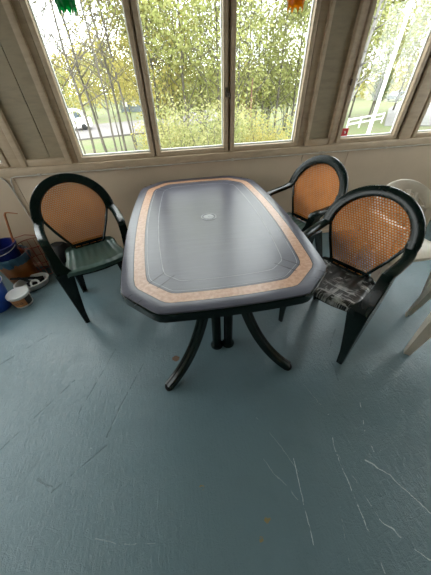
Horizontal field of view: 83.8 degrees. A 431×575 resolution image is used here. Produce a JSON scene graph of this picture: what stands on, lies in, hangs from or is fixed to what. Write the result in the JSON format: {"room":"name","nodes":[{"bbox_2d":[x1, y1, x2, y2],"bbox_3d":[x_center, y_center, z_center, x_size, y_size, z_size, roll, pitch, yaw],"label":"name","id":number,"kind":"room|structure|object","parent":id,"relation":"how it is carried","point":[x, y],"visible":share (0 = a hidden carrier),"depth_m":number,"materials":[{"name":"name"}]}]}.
{"room":"sunroom","nodes":[
{"label":"sunroom","id":0,"kind":"room"},
{"bbox_2d":[0,220,430,574],"bbox_3d":[0.602,1.137,0.786,6.270,0.120,5.007,-8,42,-6],"label":"floor","id":1,"kind":"structure","parent":0,"point":[250,465],"depth_m":1.16,"materials":[{"name":"paint"}]},
{"bbox_2d":[0,276,11,312],"bbox_3d":[-1.735,0.063,1.837,0.276,0.240,0.276,-8,42,-6],"label":"bucket","id":2,"kind":"object","parent":1,"relation":"on","point":[4,304],"visible":0.83,"depth_m":1.84,"materials":[{"name":"blue plastic"}]},
{"bbox_2d":[0,245,37,283],"bbox_3d":[-1.738,-0.189,2.106,0.291,0.263,0.292,-8,42,-6],"label":"bucket","id":3,"kind":"object","parent":1,"relation":"on","point":[21,266],"visible":0.69,"depth_m":2.03,"materials":[{"name":"brown plastic"}]},
{"bbox_2d":[0,237,21,261],"bbox_3d":[-1.759,-0.248,2.036,0.240,0.265,0.236,-8,42,-6],"label":"pail","id":4,"kind":"object","parent":3,"relation":"in","point":[9,250],"visible":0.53,"depth_m":1.97,"materials":[{"name":"blue plastic"}]},
{"bbox_2d":[3,212,17,241],"bbox_3d":[-1.646,-0.389,2.016,0.047,0.480,0.184,27,49,29],"label":"rod","id":5,"kind":"object","parent":4,"relation":"in","point":[5,213],"visible":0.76,"depth_m":1.91,"materials":[{"name":"brown metal"}]},
{"bbox_2d":[5,286,32,307],"bbox_3d":[-1.541,0.084,1.900,0.159,0.114,0.159,-8,42,-6],"label":"tub","id":6,"kind":"object","parent":1,"relation":"on","point":[20,297],"visible":1,"depth_m":1.87,"materials":[{"name":"white plastic"}]},
{"bbox_2d":[13,272,48,290],"bbox_3d":[-1.584,-0.039,2.084,0.269,0.058,0.192,-26,47,-25],"label":"dish","id":7,"kind":"object","parent":1,"relation":"on","point":[19,283],"visible":0.63,"depth_m":2.08,"materials":[{"name":"white ceramic"}]},
{"bbox_2d":[10,276,44,281],"bbox_3d":[-1.625,-0.071,2.075,0.227,0.088,0.050,-14,43,-13],"label":"brush","id":8,"kind":"object","parent":7,"relation":"in","point":[40,278],"visible":0.59,"depth_m":2.07,"materials":[{"name":"black plastic"}]},
{"bbox_2d":[17,277,37,286],"bbox_3d":[-1.651,-0.061,2.071,0.227,0.088,0.050,9,43,13],"label":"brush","id":9,"kind":"object","parent":7,"relation":"in","point":[26,280],"visible":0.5,"depth_m":2.05,"materials":[{"name":"black plastic"}]},
{"bbox_2d":[30,279,39,285],"bbox_3d":[-1.541,-0.034,2.051,0.072,0.058,0.074,-25,46,-24],"label":"tape roll","id":10,"kind":"object","parent":7,"relation":"in","point":[33,280],"visible":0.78,"depth_m":2.05,"materials":[{"name":"white plastic"}]},
{"bbox_2d":[14,235,52,273],"bbox_3d":[-1.575,-0.307,2.128,0.242,0.395,0.196,-8,42,-6],"label":"wire basket","id":11,"kind":"object","parent":1,"relation":"on","point":[19,248],"visible":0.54,"depth_m":2.12,"materials":[{"name":"brown metal"}]},
{"bbox_2d":[44,242,69,265],"bbox_3d":[-1.349,-0.251,2.131,0.227,0.300,0.203,-33,50,-30],"label":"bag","id":12,"kind":"object","parent":1,"relation":"on","point":[59,248],"visible":0.23,"depth_m":2.03,"materials":[{"name":"black plastic"}]},
{"bbox_2d":[29,173,127,322],"bbox_3d":[-0.845,-0.255,1.649,0.504,0.913,0.494,-24,46,-23],"label":"armchair","id":13,"kind":"object","parent":1,"relation":"on","point":[100,252],"visible":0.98,"depth_m":1.54,"materials":[{"name":"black plastic"}]},
{"bbox_2d":[120,176,328,390],"bbox_3d":[-0.030,-0.161,1.667,0.951,0.705,1.517,-7,42,-6],"label":"garden table","id":14,"kind":"object","parent":1,"relation":"on","point":[202,249],"visible":1,"depth_m":1.17,"materials":[{"name":"plastic"}]},
{"bbox_2d":[267,155,347,256],"bbox_3d":[0.621,-0.471,1.828,0.494,0.913,0.504,-22,45,-21],"label":"armchair","id":15,"kind":"object","parent":1,"relation":"on","point":[302,221],"visible":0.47,"depth_m":1.70,"materials":[{"name":"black plastic"}]},
{"bbox_2d":[278,185,425,364],"bbox_3d":[0.713,-0.063,1.362,0.494,0.913,0.504,-30,48,-28],"label":"armchair","id":16,"kind":"object","parent":1,"relation":"on","point":[348,287],"visible":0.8,"depth_m":1.22,"materials":[{"name":"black plastic"}]},
{"bbox_2d":[345,179,430,293],"bbox_3d":[1.313,-0.309,1.724,0.524,0.768,0.440,-8,42,-6],"label":"plastic chair","id":17,"kind":"object","parent":1,"relation":"on","point":[420,191],"visible":0.36,"depth_m":1.65,"materials":[{"name":"white plastic"}]},
{"bbox_2d":[404,284,430,355],"bbox_3d":[1.487,0.077,1.277,0.524,0.768,0.440,19,46,23],"label":"plastic chair","id":18,"kind":"object","parent":1,"relation":"on","point":[423,333],"visible":1,"depth_m":1.44,"materials":[{"name":"beige plastic"}]},
{"bbox_2d":[0,0,430,262],"bbox_3d":[0.140,-1.456,1.729,6.270,2.550,0.090,-8,42,-6],"label":"wall","id":19,"kind":"structure","parent":0,"point":[21,105],"depth_m":1.99,"materials":[{"name":"paint"}]},
{"bbox_2d":[0,127,20,168],"bbox_3d":[-2.111,-1.310,1.327,1.310,1.277,0.075,-8,42,-6],"label":"window","id":20,"kind":"structure","parent":19,"relation":"in","point":[8,159],"depth_m":1.74,"materials":[{"name":"paint"}]},
{"bbox_2d":[0,109,27,167],"bbox_3d":[-1.444,-1.392,1.389,0.040,1.273,0.072,-8,42,-6],"label":"trim","id":21,"kind":"structure","parent":19,"relation":"attached to","point":[4,125],"depth_m":1.68,"materials":[{"name":"paint"}]},
{"bbox_2d":[0,178,33,224],"bbox_3d":[-2.079,-0.479,1.995,1.074,0.784,0.012,-8,42,-6],"label":"cable","id":22,"kind":"object","parent":19,"relation":"attached to","point":[0,178],"visible":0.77,"depth_m":1.92,"materials":[{"name":"grey plastic"}]},
{"bbox_2d":[1,0,72,163],"bbox_3d":[-1.131,-1.435,1.424,0.039,1.273,0.072,-8,42,-6],"label":"trim","id":23,"kind":"structure","parent":19,"relation":"attached to","point":[7,5],"depth_m":1.49,"materials":[{"name":"paint"}]},
{"bbox_2d":[25,157,66,166],"bbox_3d":[-1.267,-0.946,1.804,0.278,0.045,0.034,-8,42,-6],"label":"trim","id":24,"kind":"structure","parent":19,"relation":"attached to","point":[56,160],"depth_m":1.79,"materials":[{"name":"paint"}]},
{"bbox_2d":[10,0,329,162],"bbox_3d":[-0.192,-1.563,1.528,1.867,1.274,0.104,-8,42,-6],"label":"window","id":25,"kind":"structure","parent":19,"relation":"in","point":[23,9],"depth_m":1.65,"materials":[{"name":"paint"}]},
{"bbox_2d":[0,136,430,178],"bbox_3d":[0.159,-1.104,1.992,5.950,0.050,0.062,-8,42,-6],"label":"trim","id":26,"kind":"structure","parent":19,"relation":"attached to","point":[17,171],"depth_m":1.94,"materials":[{"name":"paint"}]},
{"bbox_2d":[10,143,430,191],"bbox_3d":[0.661,-1.096,2.080,4.543,0.117,0.028,-8,42,-6],"label":"cable","id":27,"kind":"object","parent":19,"relation":"attached to","point":[385,147],"visible":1,"depth_m":1.97,"materials":[{"name":"beige plastic"}]},
{"bbox_2d":[34,219,430,266],"bbox_3d":[0.186,-0.480,2.522,5.950,0.035,0.013,-8,42,-6],"label":"baseboard","id":28,"kind":"structure","parent":19,"relation":"attached to","point":[325,230],"depth_m":2.63,"materials":[{"name":"paint"}]},
{"bbox_2d":[308,138,328,145],"bbox_3d":[0.866,-1.240,2.042,0.186,0.045,0.034,-8,42,-6],"label":"trim","id":29,"kind":"structure","parent":19,"relation":"attached to","point":[320,141],"depth_m":2.03,"materials":[{"name":"paint"}]},
{"bbox_2d":[303,0,335,145],"bbox_3d":[0.740,-1.693,1.633,0.028,1.273,0.072,-8,42,-6],"label":"trim","id":30,"kind":"structure","parent":19,"relation":"attached to","point":[332,2],"depth_m":1.71,"materials":[{"name":"paint"}]},
{"bbox_2d":[328,0,366,144],"bbox_3d":[0.951,-1.722,1.657,0.028,1.273,0.072,-8,42,-6],"label":"trim","id":31,"kind":"structure","parent":19,"relation":"attached to","point":[362,6],"depth_m":1.73,"materials":[{"name":"paint"}]},
{"bbox_2d":[331,0,430,143],"bbox_3d":[1.945,-1.865,1.775,1.994,1.274,0.083,-8,42,-6],"label":"window","id":32,"kind":"structure","parent":19,"relation":"in","point":[416,100],"depth_m":1.93,"materials":[{"name":"paint"}]},
{"bbox_2d":[341,128,348,135],"bbox_3d":[1.103,-1.324,2.045,0.056,0.056,0.002,-8,42,-6],"label":"sticker","id":33,"kind":"object","parent":32,"relation":"attached to","point":[345,130],"visible":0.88,"depth_m":2.04,"materials":[{"name":"red paper"}]},
{"bbox_3d":[0.523,-0.865,-0.979,6.270,0.120,5.007,-8,42,-6],"label":"ceiling","id":34,"kind":"structure","parent":0,"visible":0},
{"bbox_2d":[54,0,77,16],"bbox_3d":[-0.782,-1.786,0.942,0.100,0.960,0.100,-8,42,-6],"label":"hanging decoration","id":35,"kind":"object","parent":34,"relation":"hanging from","point":[64,6],"visible":1,"depth_m":1.22,"materials":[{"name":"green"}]},
{"bbox_2d":[287,0,304,12],"bbox_3d":[0.446,-1.956,1.078,0.100,0.958,0.100,-8,42,-6],"label":"hanging lantern","id":36,"kind":"object","parent":34,"relation":"hanging from","point":[292,4],"visible":1,"depth_m":1.35,"materials":[{"name":"orange paper"}]},
{"label":"outside","id":37,"kind":"structure","parent":0,"visible":0},
{"bbox_2d":[384,102,430,125],"bbox_3d":[33.626,-29.647,39.596,7.830,0.250,43.645,25,48,28],"label":"driveway","id":38,"kind":"structure","parent":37,"point":[391,114],"depth_m":31.78,"materials":[{"name":"grey concrete"}]},
{"bbox_2d":[387,91,404,100],"bbox_3d":[36.861,-38.676,48.420,4.300,1.500,1.849,-20,44,-19],"label":"car","id":39,"kind":"object","parent":38,"relation":"on","point":[395,94],"visible":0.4,"depth_m":47.72,"materials":[{"name":"grey paint"}]},
{"bbox_2d":[372,0,430,109],"bbox_3d":[27.753,-32.821,33.787,10.326,13.008,11.362,-8,42,-6],"label":"leafy tree","id":40,"kind":"object","parent":38,"relation":"on","point":[402,79],"visible":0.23,"depth_m":33.26,"materials":[{"name":"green plant"}]},
{"bbox_2d":[397,1,430,90],"bbox_3d":[26.739,-28.543,27.547,12.189,14.900,13.453,-8,42,-6],"label":"leafy tree","id":41,"kind":"object","parent":38,"relation":"on","point":[420,1],"visible":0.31,"depth_m":28.68,"materials":[{"name":"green plant"}]},
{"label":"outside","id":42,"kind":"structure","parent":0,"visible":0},
{"bbox_2d":[66,83,430,153],"bbox_3d":[1.996,-46.941,60.680,210.000,0.199,145.000,-8,42,-6],"label":"ground","id":43,"kind":"structure","parent":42,"point":[361,107],"depth_m":33.78,"materials":[{"name":"green plant"}]},
{"bbox_2d":[30,0,74,77],"bbox_3d":[-10.956,-13.227,12.782,6.026,13.662,5.749,-8,42,-6],"label":"bare tree","id":44,"kind":"object","parent":43,"relation":"on","point":[30,0],"visible":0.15,"depth_m":13.59,"materials":[{"name":"grey plant"}]},
{"bbox_2d":[31,0,83,153],"bbox_3d":[-9.385,-14.386,10.797,5.817,17.939,6.939,28,50,30],"label":"bare tree","id":45,"kind":"object","parent":43,"relation":"on","point":[35,0],"visible":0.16,"depth_m":12.87,"materials":[{"name":"grey plant"}]},
{"bbox_2d":[50,53,73,107],"bbox_3d":[-25.800,-31.721,38.323,7.125,8.538,6.351,2,42,5],"label":"leafy tree","id":46,"kind":"object","parent":43,"relation":"on","point":[60,65],"visible":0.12,"depth_m":36.93,"materials":[{"name":"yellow plant"}]},
{"bbox_2d":[32,0,111,152],"bbox_3d":[-8.778,-16.122,13.957,6.169,16.329,5.749,-1,41,1],"label":"bare tree","id":47,"kind":"object","parent":43,"relation":"on","point":[66,28],"visible":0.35,"depth_m":15.31,"materials":[{"name":"grey plant"}]},
{"bbox_2d":[53,59,92,153],"bbox_3d":[-11.115,-13.512,18.679,4.119,6.307,4.696,-8,42,-6],"label":"young tree","id":48,"kind":"object","parent":43,"relation":"on","point":[63,70],"visible":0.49,"depth_m":17.74,"materials":[{"name":"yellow plant"}]},
{"bbox_2d":[36,0,115,90],"bbox_3d":[-7.883,-11.069,8.810,5.890,15.497,5.173,-28,48,-26],"label":"bare tree","id":49,"kind":"object","parent":43,"relation":"on","point":[45,0],"visible":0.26,"depth_m":9.48,"materials":[{"name":"grey plant"}]},
{"bbox_2d":[47,35,110,150],"bbox_3d":[-10.611,-15.814,20.125,4.670,7.817,5.438,-8,42,-6],"label":"young tree","id":50,"kind":"object","parent":43,"relation":"on","point":[64,35],"visible":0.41,"depth_m":19.20,"materials":[{"name":"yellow plant"}]},
{"bbox_2d":[35,0,128,150],"bbox_3d":[-6.877,-14.990,13.142,5.978,15.590,6.454,-8,42,-6],"label":"bare tree","id":51,"kind":"object","parent":43,"relation":"on","point":[89,6],"visible":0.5,"depth_m":13.98,"materials":[{"name":"grey plant"}]},
{"bbox_2d":[56,40,107,118],"bbox_3d":[-19.650,-32.666,38.130,7.929,9.835,9.868,20,46,23],"label":"leafy tree","id":52,"kind":"object","parent":43,"relation":"on","point":[81,40],"visible":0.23,"depth_m":36.62,"materials":[{"name":"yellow plant"}]},
{"bbox_2d":[35,0,131,151],"bbox_3d":[-5.754,-11.367,10.440,4.802,13.655,5.086,22,47,25],"label":"bare tree","id":53,"kind":"object","parent":43,"relation":"on","point":[80,1],"visible":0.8,"depth_m":10.90,"materials":[{"name":"grey plant"}]},
{"bbox_2d":[33,0,136,150],"bbox_3d":[-6.149,-13.997,10.424,5.670,17.655,6.165,-8,42,-6],"label":"bare tree","id":54,"kind":"object","parent":43,"relation":"on","point":[101,16],"visible":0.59,"depth_m":12.07,"materials":[{"name":"grey plant"}]},
{"bbox_2d":[31,0,142,153],"bbox_3d":[-7.354,-12.370,11.195,7.769,14.262,4.635,-8,42,-6],"label":"bare tree","id":55,"kind":"object","parent":43,"relation":"on","point":[53,13],"visible":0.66,"depth_m":11.87,"materials":[{"name":"grey plant"}]},
{"bbox_2d":[62,28,138,151],"bbox_3d":[-8.717,-15.189,19.400,5.250,7.723,5.285,-8,42,-6],"label":"young tree","id":56,"kind":"object","parent":43,"relation":"on","point":[87,72],"visible":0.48,"depth_m":18.79,"materials":[{"name":"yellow plant"}]},
{"bbox_2d":[87,34,136,104],"bbox_3d":[-16.538,-35.383,40.554,7.934,10.532,8.025,-19,44,-18],"label":"leafy tree","id":57,"kind":"object","parent":43,"relation":"on","point":[98,34],"visible":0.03,"depth_m":38.58,"materials":[{"name":"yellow plant"}]},
{"bbox_2d":[93,33,139,146],"bbox_3d":[-7.585,-16.765,20.859,5.265,8.097,4.732,-8,42,-6],"label":"young tree","id":58,"kind":"object","parent":43,"relation":"on","point":[102,33],"visible":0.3,"depth_m":19.93,"materials":[{"name":"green plant"}]},
{"bbox_2d":[117,91,141,112],"bbox_3d":[-17.242,-37.468,48.186,4.200,3.400,3.600,-8,42,-6],"label":"shed","id":59,"kind":"object","parent":43,"relation":"on","point":[138,107],"visible":0.27,"depth_m":47.72,"materials":[{"name":"blue"}]},
{"bbox_2d":[89,0,173,85],"bbox_3d":[-4.855,-15.603,14.568,5.582,14.507,5.392,-8,42,-6],"label":"bare tree","id":60,"kind":"object","parent":43,"relation":"on","point":[124,32],"visible":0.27,"depth_m":14.84,"materials":[{"name":"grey plant"}]},
{"bbox_2d":[103,35,163,106],"bbox_3d":[-12.412,-31.421,36.147,9.738,10.167,8.592,-29,48,-27],"label":"leafy tree","id":61,"kind":"object","parent":43,"relation":"on","point":[127,35],"visible":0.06,"depth_m":36.00,"materials":[{"name":"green plant"}]},
{"bbox_2d":[101,36,168,112],"bbox_3d":[-6.006,-15.381,19.408,4.833,7.844,6.224,-8,42,-6],"label":"young tree","id":62,"kind":"object","parent":43,"relation":"on","point":[126,69],"visible":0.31,"depth_m":17.96,"materials":[{"name":"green plant"}]},
{"bbox_2d":[62,0,220,137],"bbox_3d":[-4.302,-15.401,14.160,8.862,14.709,11.277,20,46,24],"label":"leafy tree","id":63,"kind":"object","parent":43,"relation":"on","point":[114,7],"visible":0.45,"depth_m":14.03,"materials":[{"name":"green plant"}]},
{"bbox_2d":[129,64,185,130],"bbox_3d":[-5.851,-18.874,24.268,5.990,6.559,4.549,-1,41,1],"label":"shrub","id":64,"kind":"object","parent":43,"relation":"on","point":[160,102],"visible":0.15,"depth_m":24.34,"materials":[{"name":"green plant"}]},
{"bbox_2d":[130,113,190,149],"bbox_3d":[-2.775,-7.219,13.039,3.131,3.732,3.073,-8,42,-6],"label":"shrub","id":65,"kind":"object","parent":43,"relation":"on","point":[142,135],"visible":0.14,"depth_m":12.36,"materials":[{"name":"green plant"}]},
{"bbox_2d":[76,0,257,136],"bbox_3d":[-2.673,-15.069,12.802,10.229,15.916,11.652,29,50,31],"label":"leafy tree","id":66,"kind":"object","parent":43,"relation":"on","point":[153,3],"visible":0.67,"depth_m":11.94,"materials":[{"name":"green plant"}]},
{"bbox_2d":[136,94,203,148],"bbox_3d":[-1.678,-5.048,9.914,2.285,4.537,2.540,32,52,33],"label":"shrub","id":67,"kind":"object","parent":43,"relation":"on","point":[164,143],"visible":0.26,"depth_m":9.10,"materials":[{"name":"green plant"}]},
{"bbox_2d":[90,0,250,127],"bbox_3d":[-3.058,-19.391,17.459,11.248,16.270,10.631,-25,46,-23],"label":"leafy tree","id":68,"kind":"object","parent":43,"relation":"on","point":[113,0],"visible":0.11,"depth_m":17.44,"materials":[{"name":"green plant"}]},
{"bbox_2d":[165,65,202,130],"bbox_3d":[-3.484,-21.241,26.497,5.346,7.022,5.798,-8,42,-6],"label":"shrub","id":69,"kind":"object","parent":43,"relation":"on","point":[181,107],"visible":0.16,"depth_m":26.24,"materials":[{"name":"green plant"}]},
{"bbox_2d":[153,87,221,147],"bbox_3d":[-0.796,-6.210,11.048,3.337,4.733,2.958,12,43,15],"label":"shrub","id":70,"kind":"object","parent":43,"relation":"on","point":[216,107],"visible":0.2,"depth_m":10.19,"materials":[{"name":"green plant"}]},
{"bbox_2d":[178,60,219,131],"bbox_3d":[-1.419,-20.280,25.338,5.439,6.992,5.345,-24,46,-23],"label":"shrub","id":71,"kind":"object","parent":43,"relation":"on","point":[212,60],"visible":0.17,"depth_m":25.36,"materials":[{"name":"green plant"}]},
{"bbox_2d":[118,0,287,135],"bbox_3d":[-1.789,-18.151,16.196,11.768,15.999,10.206,-23,45,-21],"label":"leafy tree","id":72,"kind":"object","parent":43,"relation":"on","point":[149,34],"visible":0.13,"depth_m":16.68,"materials":[{"name":"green plant"}]},
{"bbox_2d":[168,90,255,146],"bbox_3d":[0.102,-4.990,9.705,2.709,4.622,2.644,23,47,26],"label":"shrub","id":73,"kind":"object","parent":43,"relation":"on","point":[203,138],"visible":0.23,"depth_m":8.70,"materials":[{"name":"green plant"}]},
{"bbox_2d":[139,0,311,135],"bbox_3d":[-0.048,-14.459,12.457,10.132,15.291,9.569,24,48,27],"label":"leafy tree","id":74,"kind":"object","parent":43,"relation":"on","point":[192,28],"visible":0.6,"depth_m":12.48,"materials":[{"name":"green plant"}]},
{"bbox_2d":[207,63,247,120],"bbox_3d":[1.353,-21.063,26.491,5.060,6.476,5.740,-8,42,-6],"label":"shrub","id":75,"kind":"object","parent":43,"relation":"on","point":[242,63],"visible":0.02,"depth_m":26.14,"materials":[{"name":"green plant"}]},
{"bbox_2d":[192,100,264,145],"bbox_3d":[0.682,-5.730,10.718,3.388,4.361,2.761,-8,42,-6],"label":"shrub","id":76,"kind":"object","parent":43,"relation":"on","point":[216,135],"visible":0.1,"depth_m":10.01,"materials":[{"name":"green plant"}]},
{"bbox_2d":[199,0,270,88],"bbox_3d":[0.971,-17.661,15.880,5.926,15.515,6.112,16,44,19],"label":"bare tree","id":77,"kind":"object","parent":43,"relation":"on","point":[256,0],"visible":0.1,"depth_m":16.71,"materials":[{"name":"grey plant"}]},
{"bbox_2d":[208,57,266,132],"bbox_3d":[2.018,-19.959,25.273,6.245,6.393,5.392,-8,42,-6],"label":"shrub","id":78,"kind":"object","parent":43,"relation":"on","point":[242,96],"visible":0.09,"depth_m":24.55,"materials":[{"name":"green plant"}]},
{"bbox_2d":[194,0,285,124],"bbox_3d":[1.541,-14.867,13.416,5.201,14.545,5.552,28,50,30],"label":"bare tree","id":79,"kind":"object","parent":43,"relation":"on","point":[238,65],"visible":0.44,"depth_m":13.94,"materials":[{"name":"grey plant"}]},
{"bbox_2d":[64,54,417,109],"bbox_3d":[7.125,-46.446,52.567,134.671,11.054,67.764,-8,42,-6],"label":"woodland","id":80,"kind":"object","parent":43,"relation":"on","point":[369,85],"visible":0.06,"depth_m":56.67,"materials":[{"name":"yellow plant"}]},
{"bbox_2d":[220,0,265,141],"bbox_3d":[2.284,-19.494,17.916,5.535,15.495,5.640,-8,42,-6],"label":"bare tree","id":81,"kind":"object","parent":43,"relation":"on","point":[265,0],"visible":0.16,"depth_m":18.93,"materials":[{"name":"grey plant"}]},
{"bbox_2d":[218,100,274,143],"bbox_3d":[1.571,-7.126,12.389,2.996,4.194,3.072,0,41,2],"label":"shrub","id":82,"kind":"object","parent":43,"relation":"on","point":[253,114],"visible":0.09,"depth_m":11.68,"materials":[{"name":"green plant"}]},
{"bbox_2d":[241,78,252,137],"bbox_3d":[1.906,-9.590,14.703,0.771,4.902,0.330,-1,41,2],"label":"trunk","id":83,"kind":"object","parent":43,"relation":"on","point":[252,78],"visible":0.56,"depth_m":13.77,"materials":[{"name":"red plant"}]},
{"bbox_2d":[205,0,311,135],"bbox_3d":[4.626,-15.907,14.766,10.028,14.135,8.556,-14,43,-13],"label":"leafy tree","id":84,"kind":"object","parent":43,"relation":"on","point":[262,4],"visible":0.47,"depth_m":14.23,"materials":[{"name":"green plant"}]},
{"bbox_2d":[241,61,276,129],"bbox_3d":[4.559,-20.998,26.166,4.385,6.616,4.846,10,43,13],"label":"shrub","id":85,"kind":"object","parent":43,"relation":"on","point":[260,61],"visible":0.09,"depth_m":26.05,"materials":[{"name":"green plant"}]},
{"bbox_2d":[236,105,294,142],"bbox_3d":[2.050,-5.886,11.070,2.326,4.050,2.977,22,47,25],"label":"shrub","id":86,"kind":"object","parent":43,"relation":"on","point":[261,135],"visible":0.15,"depth_m":10.37,"materials":[{"name":"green plant"}]},
{"bbox_2d":[237,0,306,126],"bbox_3d":[2.200,-16.339,14.974,5.924,14.654,5.283,27,49,29],"label":"bare tree","id":87,"kind":"object","parent":43,"relation":"on","point":[251,12],"visible":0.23,"depth_m":15.43,"materials":[{"name":"grey plant"}]},
{"bbox_2d":[236,0,308,140],"bbox_3d":[4.513,-19.595,19.201,8.917,13.819,10.114,-4,41,-2],"label":"leafy tree","id":88,"kind":"object","parent":43,"relation":"on","point":[289,80],"visible":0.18,"depth_m":18.56,"materials":[{"name":"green plant"}]},
{"bbox_2d":[251,109,294,140],"bbox_3d":[3.431,-6.909,12.381,3.233,3.768,2.990,17,45,20],"label":"shrub","id":89,"kind":"object","parent":43,"relation":"on","point":[289,125],"visible":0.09,"depth_m":11.59,"materials":[{"name":"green plant"}]},
{"bbox_2d":[254,51,292,130],"bbox_3d":[5.827,-20.437,25.207,4.610,6.967,5.893,-8,42,-6],"label":"shrub","id":90,"kind":"object","parent":43,"relation":"on","point":[274,91],"visible":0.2,"depth_m":25.21,"materials":[{"name":"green plant"}]},
{"bbox_2d":[260,51,302,129],"bbox_3d":[7.353,-20.727,25.583,5.763,6.818,5.506,24,48,26],"label":"shrub","id":91,"kind":"object","parent":43,"relation":"on","point":[286,106],"visible":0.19,"depth_m":25.92,"materials":[{"name":"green plant"}]},
{"bbox_2d":[236,0,401,139],"bbox_3d":[5.833,-17.534,16.536,9.884,14.169,9.680,-8,42,-6],"label":"leafy tree","id":92,"kind":"object","parent":43,"relation":"on","point":[376,35],"visible":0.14,"depth_m":16.46,"materials":[{"name":"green plant"}]},
{"bbox_2d":[252,0,418,111],"bbox_3d":[7.869,-17.119,15.470,10.573,14.838,10.385,-1,41,2],"label":"leafy tree","id":93,"kind":"object","parent":43,"relation":"on","point":[387,16],"visible":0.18,"depth_m":14.41,"materials":[{"name":"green plant"}]},
{"bbox_2d":[346,112,385,127],"bbox_3d":[17.299,-19.086,27.591,7.044,1.200,0.152,-25,46,-23],"label":"rail fence","id":94,"kind":"object","parent":43,"relation":"on","point":[383,114],"visible":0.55,"depth_m":27.10,"materials":[{"name":"white paint"}]},
{"bbox_2d":[306,0,430,104],"bbox_3d":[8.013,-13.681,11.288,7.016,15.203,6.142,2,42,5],"label":"birch tree","id":95,"kind":"object","parent":43,"relation":"on","point":[374,24],"visible":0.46,"depth_m":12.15,"materials":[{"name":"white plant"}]},
{"bbox_2d":[371,63,398,113],"bbox_3d":[21.710,-25.801,31.618,3.093,5.598,3.311,-16,43,-15],"label":"shrub","id":96,"kind":"object","parent":43,"relation":"on","point":[390,79],"visible":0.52,"depth_m":30.87,"materials":[{"name":"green plant"}]},
{"bbox_2d":[348,0,430,116],"bbox_3d":[19.216,-31.081,29.485,14.721,16.588,13.776,13,44,17],"label":"leafy tree","id":97,"kind":"object","parent":43,"relation":"on","point":[424,37],"visible":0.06,"depth_m":28.69,"materials":[{"name":"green plant"}]},
{"bbox_2d":[366,0,413,133],"bbox_3d":[5.789,-7.765,7.608,0.500,11.210,0.500,-8,42,-6],"label":"flagpole","id":98,"kind":"object","parent":43,"relation":"on","point":[411,2],"visible":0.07,"depth_m":7.89,"materials":[{"name":"white metal"}]},
{"bbox_2d":[357,0,430,118],"bbox_3d":[19.975,-29.189,27.799,16.265,15.934,11.898,-4,41,-2],"label":"leafy tree","id":99,"kind":"object","parent":43,"relation":"on","point":[423,2],"visible":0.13,"depth_m":27.89,"materials":[{"name":"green plant"}]},
{"bbox_2d":[417,0,428,39],"bbox_3d":[24.593,-22.335,21.302,13.756,13.967,13.072,-34,50,-31],"label":"leafy tree","id":100,"kind":"object","parent":43,"relation":"on","point":[426,23],"visible":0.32,"depth_m":21.89,"materials":[{"name":"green plant"}]},
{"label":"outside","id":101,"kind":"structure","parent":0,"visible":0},
{"bbox_2d":[75,109,240,140],"bbox_3d":[-18.834,-22.364,33.680,59.864,0.250,19.773,-17,44,-16],"label":"road","id":102,"kind":"structure","parent":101,"point":[105,129],"depth_m":31.18,"materials":[{"name":"grey asphalt"}]},
{"bbox_2d":[68,108,92,129],"bbox_3d":[-18.831,-21.666,30.996,5.000,2.250,1.994,-13,42,-11],"label":"van","id":103,"kind":"object","parent":102,"relation":"on","point":[81,119],"visible":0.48,"depth_m":30.64,"materials":[{"name":"white paint"}]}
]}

